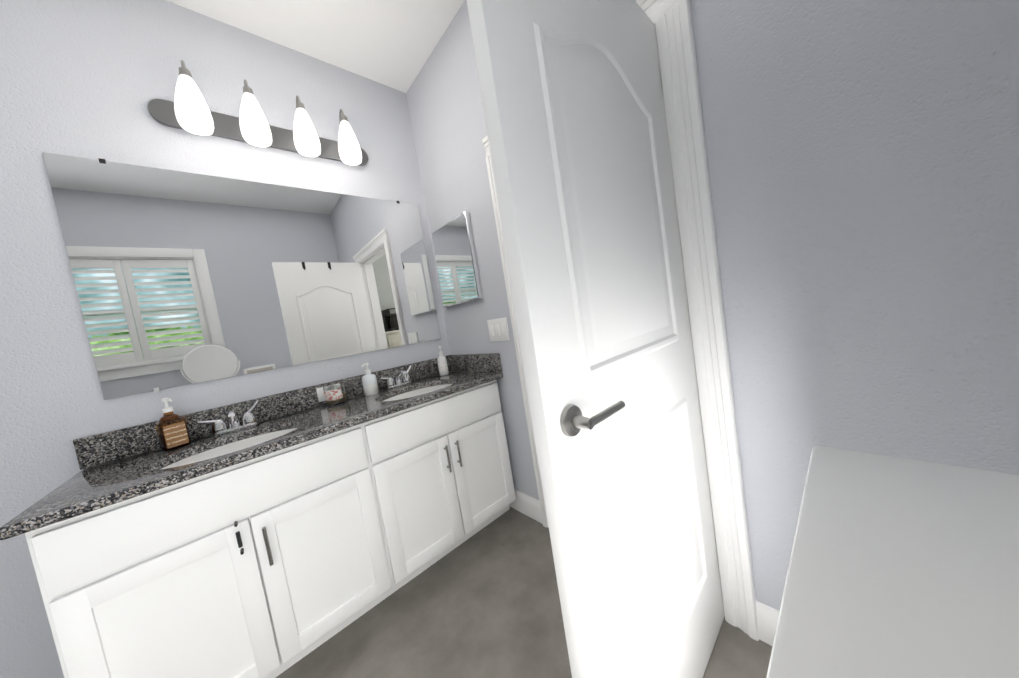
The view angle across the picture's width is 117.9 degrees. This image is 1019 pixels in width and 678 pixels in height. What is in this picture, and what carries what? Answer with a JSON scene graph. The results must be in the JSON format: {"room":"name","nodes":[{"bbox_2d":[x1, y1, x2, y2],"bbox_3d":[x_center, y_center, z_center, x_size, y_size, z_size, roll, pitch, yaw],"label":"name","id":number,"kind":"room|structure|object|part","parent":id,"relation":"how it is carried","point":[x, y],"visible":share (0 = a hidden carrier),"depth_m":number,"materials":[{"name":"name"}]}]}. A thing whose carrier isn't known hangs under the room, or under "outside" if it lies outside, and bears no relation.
{"room":"bathroom","nodes":[
{"label":"bathroom","id":0,"kind":"room"},
{"bbox_2d":[0,0,450,677],"bbox_3d":[-1.914,-0.144,0.991,3.720,3.100,0.120,-12,5,-41],"label":"wall","id":1,"kind":"structure","parent":0,"point":[86,78],"depth_m":1.21,"materials":[{"name":"grey paint"}]},
{"bbox_2d":[42,152,440,399],"bbox_3d":[-1.095,-0.342,1.641,1.476,0.942,0.009,-12,5,-41],"label":"mirror","id":2,"kind":"object","parent":1,"relation":"attached to","point":[183,278],"visible":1,"depth_m":1.43,"materials":[{"name":"silver glass"}]},
{"bbox_2d":[148,60,367,165],"bbox_3d":[-1.153,-1.090,1.529,0.894,0.291,0.182,-12,5,-41],"label":"vanity light fixture","id":3,"kind":"object","parent":1,"relation":"attached to","point":[187,109],"visible":1,"depth_m":1.44,"materials":[{"name":"white glass"}]},
{"bbox_2d":[178,67,194,85],"bbox_3d":[-1.368,-1.112,1.296,0.044,0.043,0.044,-12,5,-41],"label":"socket","id":4,"kind":"object","parent":3,"relation":"attached to","point":[184,74],"depth_m":1.28,"materials":[{"name":"silver metal"}]},
{"bbox_3d":[-1.400,-1.095,1.336,0.012,0.181,0.116,-12,5,-41],"label":"arm","id":5,"kind":"part","parent":3,"relation":"part of"},
{"bbox_3d":[-1.351,-1.001,1.303,0.116,0.207,0.116,-12,5,-41],"label":"lamp shade","id":6,"kind":"part","parent":3,"relation":"part of","materials":[{"name":"white glass"}]},
{"bbox_3d":[-1.250,-1.127,1.472,0.012,0.181,0.116,-12,5,-41],"label":"arm","id":7,"kind":"part","parent":3,"relation":"part of"},
{"bbox_2d":[242,86,255,101],"bbox_3d":[-1.218,-1.145,1.432,0.044,0.043,0.044,-12,5,-41],"label":"socket","id":8,"kind":"object","parent":3,"relation":"attached to","point":[247,91],"depth_m":1.41,"materials":[{"name":"silver metal"}]},
{"bbox_3d":[-1.200,-1.034,1.439,0.116,0.207,0.116,-12,5,-41],"label":"lamp shade","id":9,"kind":"part","parent":3,"relation":"part of","materials":[{"name":"white glass"}]},
{"bbox_3d":[-1.200,-1.043,1.593,0.894,0.104,0.020,-12,5,-41],"label":"plate","id":10,"kind":"part","parent":3,"relation":"part of","materials":[{"name":"silver metal"}]},
{"bbox_3d":[-1.099,-1.160,1.608,0.012,0.181,0.116,-12,5,-41],"label":"arm","id":11,"kind":"part","parent":3,"relation":"part of"},
{"bbox_2d":[295,101,306,115],"bbox_3d":[-1.067,-1.177,1.568,0.044,0.043,0.044,-12,5,-41],"label":"socket","id":12,"kind":"object","parent":3,"relation":"attached to","point":[300,107],"depth_m":1.55,"materials":[{"name":"silver metal"}]},
{"bbox_3d":[-1.049,-1.067,1.575,0.116,0.207,0.116,-12,5,-41],"label":"lamp shade","id":13,"kind":"part","parent":3,"relation":"part of","materials":[{"name":"white glass"}]},
{"bbox_3d":[-0.949,-1.193,1.744,0.012,0.181,0.116,-12,5,-41],"label":"arm","id":14,"kind":"part","parent":3,"relation":"part of"},
{"bbox_2d":[340,114,349,127],"bbox_3d":[-0.917,-1.210,1.704,0.044,0.043,0.044,-12,5,-41],"label":"socket","id":15,"kind":"object","parent":3,"relation":"attached to","point":[344,120],"depth_m":1.69,"materials":[{"name":"silver metal"}]},
{"bbox_3d":[-0.899,-1.100,1.711,0.116,0.207,0.116,-12,5,-41],"label":"lamp shade","id":16,"kind":"part","parent":3,"relation":"part of","materials":[{"name":"white glass"}]},
{"bbox_2d":[73,357,451,468],"bbox_3d":[-1.004,0.298,1.670,1.623,0.114,0.020,-12,5,-41],"label":"backsplash","id":17,"kind":"structure","parent":1,"relation":"attached to","point":[96,449],"depth_m":1.35,"materials":[{"name":"grey stone"}]},
{"bbox_2d":[316,387,324,401],"bbox_3d":[-0.981,0.291,1.672,0.115,0.075,0.006,-12,5,-41],"label":"electrical outlet plate","id":18,"kind":"object","parent":17,"relation":"attached to","point":[320,394],"visible":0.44,"depth_m":1.64,"materials":[{"name":"white plastic"}]},
{"bbox_2d":[166,0,463,92],"bbox_3d":[-1.320,-1.591,-0.017,3.720,0.300,2.570,-12,5,-41],"label":"ceiling","id":19,"kind":"structure","parent":0,"point":[391,43],"depth_m":1.60,"materials":[{"name":"white paint"}]},
{"bbox_2d":[276,506,771,677],"bbox_3d":[-0.832,1.361,0.201,3.780,0.100,2.570,-12,5,-41],"label":"floor","id":20,"kind":"structure","parent":0,"point":[484,602],"depth_m":1.22,"materials":[{"name":"concrete"}]},
{"bbox_2d":[0,377,515,677],"bbox_3d":[-0.742,0.784,1.496,1.571,0.838,0.571,-12,5,-41],"label":"bathroom vanity","id":21,"kind":"object","parent":20,"relation":"on","point":[273,536],"depth_m":1.08,"materials":[{"name":"painted wood"},{"name":"granite"},{"name":"brushed nickel"}]},
{"bbox_3d":[-1.119,0.940,0.827,0.058,0.542,0.020,-12,5,-41],"label":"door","id":22,"kind":"part","parent":21,"relation":"part of","materials":[{"name":"white wood"}]},
{"bbox_3d":[-1.034,0.674,0.921,0.278,0.058,0.020,-12,5,-41],"label":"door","id":23,"kind":"part","parent":21,"relation":"part of","materials":[{"name":"white wood"}]},
{"bbox_3d":[-1.000,0.913,0.941,0.280,0.430,0.010,-12,5,-41],"label":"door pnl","id":24,"kind":"part","parent":21,"relation":"part of","materials":[{"name":"white wood"}]},
{"bbox_3d":[-0.959,1.151,0.953,0.278,0.058,0.020,-12,5,-41],"label":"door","id":25,"kind":"part","parent":21,"relation":"part of","materials":[{"name":"white wood"}]},
{"bbox_2d":[0,369,502,536],"bbox_3d":[-0.814,0.355,1.474,1.624,0.032,0.558,-12,5,-41],"label":"countertop","id":26,"kind":"structure","parent":21,"relation":"on","point":[97,484],"depth_m":1.10,"materials":[{"name":"grey stone"}]},
{"bbox_2d":[155,398,190,450],"bbox_3d":[-1.362,0.337,1.233,0.076,0.205,0.074,-7,4,30],"label":"soap bottle","id":27,"kind":"object","parent":26,"relation":"on","point":[172,430],"visible":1,"depth_m":1.22,"materials":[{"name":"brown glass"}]},
{"bbox_3d":[-1.374,0.262,1.228,0.009,0.027,0.009,-12,5,-41],"label":"pump stem","id":28,"kind":"part","parent":27,"relation":"part of","materials":[{"name":"white plastic"}]},
{"bbox_2d":[144,421,307,476],"bbox_3d":[-1.043,0.505,1.194,0.510,0.178,0.390,-12,5,-41],"label":"sink","id":29,"kind":"object","parent":26,"relation":"in","point":[205,451],"depth_m":1.23,"materials":[{"name":"white ceramic"}]},
{"bbox_2d":[196,398,263,436],"bbox_3d":[-1.214,0.355,1.338,0.212,0.112,0.154,-12,5,-41],"label":"faucet","id":30,"kind":"object","parent":26,"relation":"on","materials":[{"name":"silver metal"}]},
{"bbox_2d":[323,383,347,405],"bbox_3d":[-0.928,0.295,1.639,0.104,0.100,0.105,-12,5,-41],"label":"candle jar","id":31,"kind":"object","parent":26,"relation":"on","point":[335,394],"visible":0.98,"depth_m":1.60,"materials":[{"name":"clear glass"}]},
{"bbox_2d":[361,363,378,395],"bbox_3d":[-0.800,0.227,1.748,0.076,0.181,0.076,-12,5,-41],"label":"soap dispenser","id":32,"kind":"object","parent":26,"relation":"on","point":[369,383],"visible":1,"depth_m":1.72,"materials":[{"name":"white plastic"}]},
{"bbox_2d":[376,365,415,388],"bbox_3d":[-0.657,0.233,1.841,0.212,0.112,0.154,-12,5,-41],"label":"faucet","id":33,"kind":"object","parent":26,"relation":"on","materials":[{"name":"silver metal"}]},
{"bbox_2d":[372,381,455,404],"bbox_3d":[-0.486,0.383,1.698,0.511,0.178,0.390,-12,5,-41],"label":"sink","id":34,"kind":"object","parent":26,"relation":"in","point":[431,385],"depth_m":1.78,"materials":[{"name":"white ceramic"}]},
{"bbox_2d":[437,346,448,375],"bbox_3d":[-0.451,0.144,2.051,0.061,0.196,0.065,-12,5,-41],"label":"lotion bottle","id":35,"kind":"object","parent":26,"relation":"on","point":[442,364],"visible":1,"depth_m":2.03,"materials":[{"name":"white plastic"}]},
{"bbox_3d":[-0.874,0.886,1.048,0.058,0.542,0.020,-12,5,-41],"label":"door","id":36,"kind":"part","parent":21,"relation":"part of","materials":[{"name":"white wood"}]},
{"bbox_3d":[-0.828,0.876,1.090,0.058,0.542,0.020,-12,5,-41],"label":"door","id":37,"kind":"part","parent":21,"relation":"part of","materials":[{"name":"white wood"}]},
{"bbox_3d":[-0.743,0.611,1.185,0.278,0.058,0.020,-12,5,-41],"label":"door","id":38,"kind":"part","parent":21,"relation":"part of","materials":[{"name":"white wood"}]},
{"bbox_3d":[-0.708,0.850,1.204,0.280,0.430,0.010,-12,5,-41],"label":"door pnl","id":39,"kind":"part","parent":21,"relation":"part of","materials":[{"name":"white wood"}]},
{"bbox_3d":[-0.667,1.088,1.216,0.278,0.058,0.020,-12,5,-41],"label":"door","id":40,"kind":"part","parent":21,"relation":"part of","materials":[{"name":"white wood"}]},
{"bbox_3d":[-0.583,0.823,1.311,0.058,0.542,0.020,-12,5,-41],"label":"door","id":41,"kind":"part","parent":21,"relation":"part of","materials":[{"name":"white wood"}]},
{"bbox_3d":[-0.529,0.811,1.360,0.058,0.542,0.020,-12,5,-41],"label":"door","id":42,"kind":"part","parent":21,"relation":"part of","materials":[{"name":"white wood"}]},
{"bbox_3d":[-0.453,0.547,1.446,0.253,0.058,0.020,-12,5,-41],"label":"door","id":43,"kind":"part","parent":21,"relation":"part of","materials":[{"name":"white wood"}]},
{"bbox_3d":[-0.418,0.786,1.466,0.255,0.430,0.010,-12,5,-41],"label":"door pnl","id":44,"kind":"part","parent":21,"relation":"part of","materials":[{"name":"white wood"}]},
{"bbox_3d":[-0.378,1.025,1.478,0.253,0.058,0.020,-12,5,-41],"label":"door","id":45,"kind":"part","parent":21,"relation":"part of","materials":[{"name":"white wood"}]},
{"bbox_3d":[-0.302,0.761,1.564,0.058,0.542,0.020,-12,5,-41],"label":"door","id":46,"kind":"part","parent":21,"relation":"part of","materials":[{"name":"white wood"}]},
{"bbox_3d":[-0.255,0.751,1.607,0.058,0.542,0.020,-12,5,-41],"label":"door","id":47,"kind":"part","parent":21,"relation":"part of","materials":[{"name":"white wood"}]},
{"bbox_3d":[-0.180,0.488,1.693,0.253,0.058,0.020,-12,5,-41],"label":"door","id":48,"kind":"part","parent":21,"relation":"part of","materials":[{"name":"white wood"}]},
{"bbox_3d":[-0.145,0.727,1.712,0.255,0.430,0.010,-12,5,-41],"label":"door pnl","id":49,"kind":"part","parent":21,"relation":"part of","materials":[{"name":"white wood"}]},
{"bbox_3d":[-0.104,0.965,1.725,0.253,0.058,0.020,-12,5,-41],"label":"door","id":50,"kind":"part","parent":21,"relation":"part of","materials":[{"name":"white wood"}]},
{"bbox_3d":[-0.029,0.702,1.811,0.058,0.542,0.020,-12,5,-41],"label":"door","id":51,"kind":"part","parent":21,"relation":"part of","materials":[{"name":"white wood"}]},
{"bbox_2d":[766,446,1018,677],"bbox_3d":[0.097,0.720,-0.181,1.530,0.925,0.422,-12,5,-41],"label":"base cabinet","id":52,"kind":"object","parent":20,"relation":"on","point":[902,568],"visible":1,"depth_m":0.25,"materials":[{"name":"white wood"}]},
{"bbox_2d":[406,0,1018,610],"bbox_3d":[0.322,-0.516,1.281,0.060,3.100,2.450,-12,5,-41],"label":"wall","id":53,"kind":"structure","parent":0,"point":[863,160],"depth_m":0.75,"materials":[{"name":"grey paint"}]},
{"bbox_2d":[431,211,482,307],"bbox_3d":[-0.348,-0.481,1.961,0.030,0.510,0.422,-12,5,-41],"label":"mirror","id":54,"kind":"object","parent":53,"relation":"attached to","point":[456,260],"visible":1,"depth_m":1.91,"materials":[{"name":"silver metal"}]},
{"bbox_2d":[448,353,502,372],"bbox_3d":[-0.232,0.155,1.994,0.020,0.114,0.533,-12,5,-41],"label":"backsplash","id":55,"kind":"structure","parent":53,"relation":"attached to","point":[490,362],"depth_m":1.94,"materials":[{"name":"grey stone"}]},
{"bbox_2d":[487,317,509,341],"bbox_3d":[-0.066,-0.051,1.770,0.009,0.130,0.173,-12,5,-41],"label":"switch plate","id":56,"kind":"object","parent":53,"relation":"attached to","point":[498,329],"visible":1,"depth_m":1.76,"materials":[{"name":"white plastic"}]},
{"bbox_2d":[486,155,548,527],"bbox_3d":[0.071,0.051,1.629,0.027,2.014,0.095,-12,5,-41],"label":"door frame","id":57,"kind":"structure","parent":53,"relation":"attached to","point":[515,332],"depth_m":1.64,"materials":[{"name":"white wood"}]},
{"bbox_2d":[509,490,542,523],"bbox_3d":[-0.048,1.003,1.999,0.016,0.126,0.720,-12,5,-41],"label":"baseboard","id":58,"kind":"structure","parent":53,"relation":"attached to","point":[525,504],"depth_m":1.81,"materials":[{"name":"white wood"}]},
{"bbox_2d":[482,0,677,156],"bbox_3d":[0.192,-1.012,1.238,0.027,0.095,0.954,-12,5,-41],"label":"trim","id":59,"kind":"structure","parent":53,"relation":"attached to","point":[654,10],"depth_m":0.94,"materials":[{"name":"white wood"}]},
{"bbox_2d":[655,0,758,640],"bbox_3d":[0.640,0.004,0.987,0.027,2.014,0.095,-12,5,-41],"label":"door frame","id":60,"kind":"structure","parent":53,"relation":"attached to","point":[681,91],"depth_m":0.97,"materials":[{"name":"white wood"}]},
{"bbox_2d":[756,601,779,645],"bbox_3d":[1.040,0.913,0.773,0.016,0.126,0.655,-12,5,-41],"label":"baseboard","id":61,"kind":"structure","parent":53,"relation":"attached to","point":[767,618],"depth_m":0.99,"materials":[{"name":"white wood"}]},
{"bbox_3d":[0.606,-0.082,1.023,0.012,0.090,0.012,-12,5,-41],"label":"door hinge","id":62,"kind":"object","parent":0,"visible":0},
{"bbox_2d":[467,0,724,677],"bbox_3d":[0.326,0.063,0.793,0.758,2.005,0.035,-12,5,-41],"label":"door","id":63,"kind":"structure","parent":62,"relation":"attached to","point":[649,389],"depth_m":0.60,"materials":[{"name":"white wood"}]},
{"bbox_2d":[560,404,593,436],"bbox_3d":[0.129,0.151,0.557,0.060,0.060,0.045,-12,5,-41],"label":"rose","id":64,"kind":"object","parent":63,"relation":"attached to","point":[574,421],"visible":1,"depth_m":0.56,"materials":[{"name":"silver metal"}]},
{"bbox_2d":[590,400,624,426],"bbox_3d":[0.182,0.140,0.578,0.111,0.018,0.020,-12,5,-41],"label":"door lever","id":65,"kind":"object","parent":64,"relation":"attached to","point":[605,414],"visible":1,"depth_m":0.57,"materials":[{"name":"silver metal"}]},
{"bbox_2d":[533,22,707,677],"bbox_3d":[0.307,-0.057,0.785,0.508,1.768,0.048,-12,5,-41],"label":"panel","id":66,"kind":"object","parent":63,"relation":"attached to","point":[653,502],"depth_m":0.73,"materials":[{"name":"white wood"}]},
{"bbox_3d":[0.276,-0.332,0.752,0.508,0.765,0.010,-12,5,-41],"label":"upper door panel","id":67,"kind":"part","parent":66,"relation":"part of","materials":[{"name":"white wood"}]}
]}

